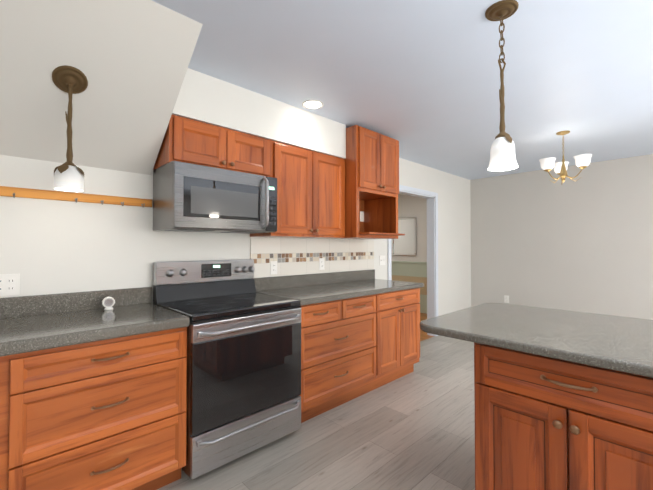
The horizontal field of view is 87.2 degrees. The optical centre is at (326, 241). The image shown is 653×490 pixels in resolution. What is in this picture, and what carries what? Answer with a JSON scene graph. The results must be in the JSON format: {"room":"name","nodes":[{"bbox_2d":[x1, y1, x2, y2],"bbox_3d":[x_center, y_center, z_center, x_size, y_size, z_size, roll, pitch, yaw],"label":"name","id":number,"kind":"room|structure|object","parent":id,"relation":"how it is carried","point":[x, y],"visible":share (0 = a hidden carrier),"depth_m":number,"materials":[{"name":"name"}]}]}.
{"room":"kitchen","nodes":[
{"label":"kitchen","id":0,"kind":"room"},
{"bbox_2d":[0,287,151,318],"bbox_3d":[-1.894,0.348,1.634,1.974,0.112,0.022,1,-1,-44],"label":"backsplash","id":1,"kind":"structure","parent":0,"relation":"attached to","point":[75,301],"depth_m":1.99,"materials":[{"name":"grey stone"}]},
{"bbox_2d":[0,0,202,174],"bbox_3d":[-2.112,-0.804,0.899,3.318,0.654,0.809,1,-1,-44],"label":"ceiling","id":2,"kind":"structure","parent":0,"point":[130,59],"depth_m":1.74,"materials":[{"name":"white paint"}]},
{"bbox_2d":[52,65,87,191],"bbox_3d":[-1.266,-0.551,1.691,0.144,0.591,0.120,1,-1,-44],"label":"pendant light","id":3,"kind":"object","parent":2,"relation":"hanging from","point":[69,173],"visible":1,"depth_m":1.68,"materials":[{"name":"brown metal"}]},
{"bbox_2d":[0,155,470,315],"bbox_3d":[-0.567,0.118,3.013,8.494,2.434,0.120,1,-1,-44],"label":"wall","id":4,"kind":"structure","parent":0,"point":[52,246],"depth_m":2.19,"materials":[{"name":"white paint"}]},
{"bbox_2d":[0,274,19,295],"bbox_3d":[-1.710,0.229,1.823,0.117,0.115,0.009,1,-1,-44],"label":"electrical outlet","id":5,"kind":"object","parent":4,"relation":"attached to","point":[9,284],"visible":1,"depth_m":1.83,"materials":[{"name":"white plastic"}]},
{"bbox_2d":[0,186,151,207],"bbox_3d":[-2.223,-0.272,1.300,2.924,0.062,0.065,1,-1,-44],"label":"peg rail","id":6,"kind":"object","parent":4,"relation":"attached to","point":[13,192],"visible":1,"depth_m":2.01,"materials":[{"name":"brown wood"}]},
{"bbox_2d":[153,115,276,177],"bbox_3d":[-0.800,-0.640,2.489,0.757,0.300,0.324,1,-1,-44],"label":"upper cabinet","id":7,"kind":"object","parent":4,"relation":"attached to","point":[186,140],"depth_m":2.32,"materials":[{"name":"brown wood"}]},
{"bbox_2d":[153,161,276,233],"bbox_3d":[-0.757,-0.281,2.438,0.756,0.416,0.451,1,-1,-44],"label":"over-the-range microwave","id":8,"kind":"object","parent":7,"relation":"attached to","point":[189,197],"visible":1,"depth_m":2.25,"materials":[{"name":"silver metal"}]},
{"bbox_2d":[250,142,348,238],"bbox_3d":[-0.228,-0.412,3.035,0.829,0.740,0.324,1,-1,-44],"label":"upper cabinet","id":9,"kind":"object","parent":4,"relation":"attached to","point":[313,187],"depth_m":2.90,"materials":[{"name":"brown wood"}]},
{"bbox_2d":[250,237,373,277],"bbox_3d":[-0.042,0.137,3.427,1.644,0.342,0.008,1,-1,-44],"label":"tile backsplash","id":10,"kind":"structure","parent":4,"relation":"attached to","point":[294,256],"depth_m":3.30,"materials":[{"name":"tile"}]},
{"bbox_2d":[270,261,276,274],"bbox_3d":[-0.462,0.227,3.012,0.071,0.115,0.009,1,-1,-44],"label":"outlet","id":11,"kind":"object","parent":10,"relation":"attached to","point":[273,267],"visible":1,"depth_m":3.00,"materials":[{"name":"white plastic"}]},
{"bbox_2d":[319,258,323,269],"bbox_3d":[-0.046,0.219,3.411,0.071,0.115,0.009,1,-1,-44],"label":"outlet","id":12,"kind":"object","parent":10,"relation":"attached to","point":[321,263],"visible":1,"depth_m":3.40,"materials":[{"name":"white plastic"}]},
{"bbox_2d":[379,256,384,264],"bbox_3d":[0.673,0.222,4.107,0.117,0.115,0.016,1,-1,-44],"label":"light switch","id":13,"kind":"object","parent":4,"relation":"attached to","point":[381,260],"visible":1,"depth_m":4.10,"materials":[{"name":"white plastic"}]},
{"bbox_2d":[388,185,437,335],"bbox_3d":[1.148,0.318,4.644,1.218,2.084,0.138,1,-1,-44],"label":"door frame","id":14,"kind":"structure","parent":4,"relation":"attached to","point":[432,257],"depth_m":4.99,"materials":[{"name":"white paint"}]},
{"bbox_2d":[254,269,373,288],"bbox_3d":[-0.036,0.368,3.417,1.644,0.113,0.022,1,-1,-44],"label":"backsplash","id":15,"kind":"structure","parent":0,"relation":"attached to","point":[361,275],"depth_m":3.29,"materials":[{"name":"grey stone"}]},
{"bbox_2d":[157,313,474,489],"bbox_3d":[0.583,1.348,1.874,8.600,0.060,8.400,1,-1,-44],"label":"floor","id":16,"kind":"structure","parent":0,"point":[414,429],"depth_m":2.24,"materials":[{"name":"grey laminate"}]},
{"bbox_2d":[0,327,186,489],"bbox_3d":[-1.243,0.887,1.826,0.757,0.860,0.634,1,-1,-44],"label":"base cabinet","id":17,"kind":"object","parent":16,"relation":"on","point":[93,394],"depth_m":1.58,"materials":[{"name":"brown wood"}]},
{"bbox_2d":[0,303,189,358],"bbox_3d":[-1.673,0.423,1.403,1.974,0.055,0.659,1,-1,-44],"label":"countertop","id":18,"kind":"structure","parent":17,"relation":"on","point":[21,334],"depth_m":1.66,"materials":[{"name":"grey stone"}]},
{"bbox_2d":[102,297,114,309],"bbox_3d":[-1.306,0.367,2.058,0.066,0.075,0.048,1,-1,-44],"label":"timer","id":19,"kind":"object","parent":18,"relation":"on","point":[108,303],"visible":1,"depth_m":2.05,"materials":[{"name":"white plastic"}]},
{"bbox_2d":[153,259,300,478],"bbox_3d":[-0.648,0.730,2.310,0.756,1.190,0.718,1,-1,-44],"label":"range","id":20,"kind":"object","parent":16,"relation":"on","point":[243,367],"visible":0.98,"depth_m":2.10,"materials":[{"name":"silver metal"}]},
{"bbox_2d":[300,293,381,422],"bbox_3d":[-0.074,0.895,2.948,0.949,0.878,0.634,1,-1,-44],"label":"base cabinet","id":21,"kind":"object","parent":16,"relation":"on","point":[360,332],"depth_m":2.69,"materials":[{"name":"brown wood"}]},
{"bbox_2d":[256,277,423,304],"bbox_3d":[0.185,0.438,3.187,1.644,0.044,0.659,1,-1,-44],"label":"countertop","id":22,"kind":"structure","parent":21,"relation":"on","point":[341,290],"depth_m":2.95,"materials":[{"name":"grey stone"}]},
{"bbox_2d":[382,289,419,385],"bbox_3d":[0.485,0.903,3.485,0.727,0.878,0.634,1,-1,-44],"label":"base cabinet","id":23,"kind":"object","parent":16,"relation":"on","point":[400,311],"depth_m":3.27,"materials":[{"name":"brown wood"}]},
{"bbox_2d":[474,343,652,489],"bbox_3d":[1.206,0.870,1.516,0.883,0.884,0.742,1,-1,-44],"label":"base cabinet","id":24,"kind":"object","parent":16,"relation":"on","point":[563,399],"depth_m":1.26,"materials":[{"name":"brown wood"}]},
{"bbox_2d":[420,303,652,378],"bbox_3d":[1.924,0.399,0.792,0.960,0.036,3.362,1,-1,-44],"label":"countertop","id":25,"kind":"structure","parent":24,"relation":"on","point":[622,345],"depth_m":1.48,"materials":[{"name":"grey stone"}]},
{"bbox_2d":[152,0,652,179],"bbox_3d":[1.421,-1.161,0.875,8.374,0.060,5.744,1,-1,-44],"label":"ceiling","id":26,"kind":"structure","parent":0,"point":[419,81],"depth_m":2.20,"materials":[{"name":"white paint"}]},
{"bbox_2d":[172,68,345,158],"bbox_3d":[-0.506,-0.945,2.777,1.596,0.315,0.326,1,-1,-44],"label":"ceiling soffit","id":27,"kind":"structure","parent":26,"relation":"attached to","point":[205,98],"depth_m":2.53,"materials":[{"name":"white paint"}]},
{"bbox_2d":[302,100,323,108],"bbox_3d":[-0.110,-1.099,2.750,0.176,0.007,0.176,1,-1,-44],"label":"recessed light","id":28,"kind":"object","parent":26,"relation":"in","point":[312,104],"visible":1,"depth_m":2.75,"materials":[{"name":"white plastic"}]},
{"bbox_2d":[485,0,518,170],"bbox_3d":[0.845,-0.737,1.650,0.144,0.766,0.144,1,-1,-44],"label":"pendant light","id":29,"kind":"object","parent":26,"relation":"hanging from","point":[502,155],"visible":1,"depth_m":1.64,"materials":[{"name":"white glass"}]},
{"bbox_2d":[539,131,591,184],"bbox_3d":[2.392,-0.839,3.409,0.425,0.508,0.413,1,-1,-44],"label":"dining chandelier","id":30,"kind":"object","parent":26,"relation":"hanging from","point":[582,161],"visible":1,"depth_m":3.38,"materials":[{"name":"white glass"}]},
{"bbox_2d":[392,194,426,313],"bbox_3d":[1.686,0.179,7.016,0.150,2.434,2.536,1,-1,-44],"label":"wall","id":31,"kind":"structure","parent":0,"point":[406,268],"depth_m":6.83,"materials":[{"name":"beige paint"}]},
{"bbox_2d":[392,217,416,255],"bbox_3d":[1.587,-0.109,7.034,0.030,0.770,0.580,1,-1,-44],"label":"bathroom mirror","id":32,"kind":"object","parent":31,"relation":"attached to","point":[406,244],"visible":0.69,"depth_m":6.99,"materials":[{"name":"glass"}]},
{"bbox_2d":[470,154,652,319],"bbox_3d":[4.484,0.130,3.798,0.120,2.434,5.744,1,-1,-44],"label":"wall","id":33,"kind":"structure","parent":0,"point":[583,243],"depth_m":4.83,"materials":[{"name":"white paint"}]},
{"bbox_2d":[504,295,508,302],"bbox_3d":[2.839,0.901,5.406,0.009,0.115,0.071,1,-1,-44],"label":"outlet","id":34,"kind":"object","parent":33,"relation":"attached to","point":[506,298],"visible":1,"depth_m":5.41,"materials":[{"name":"white plastic"}]}
]}

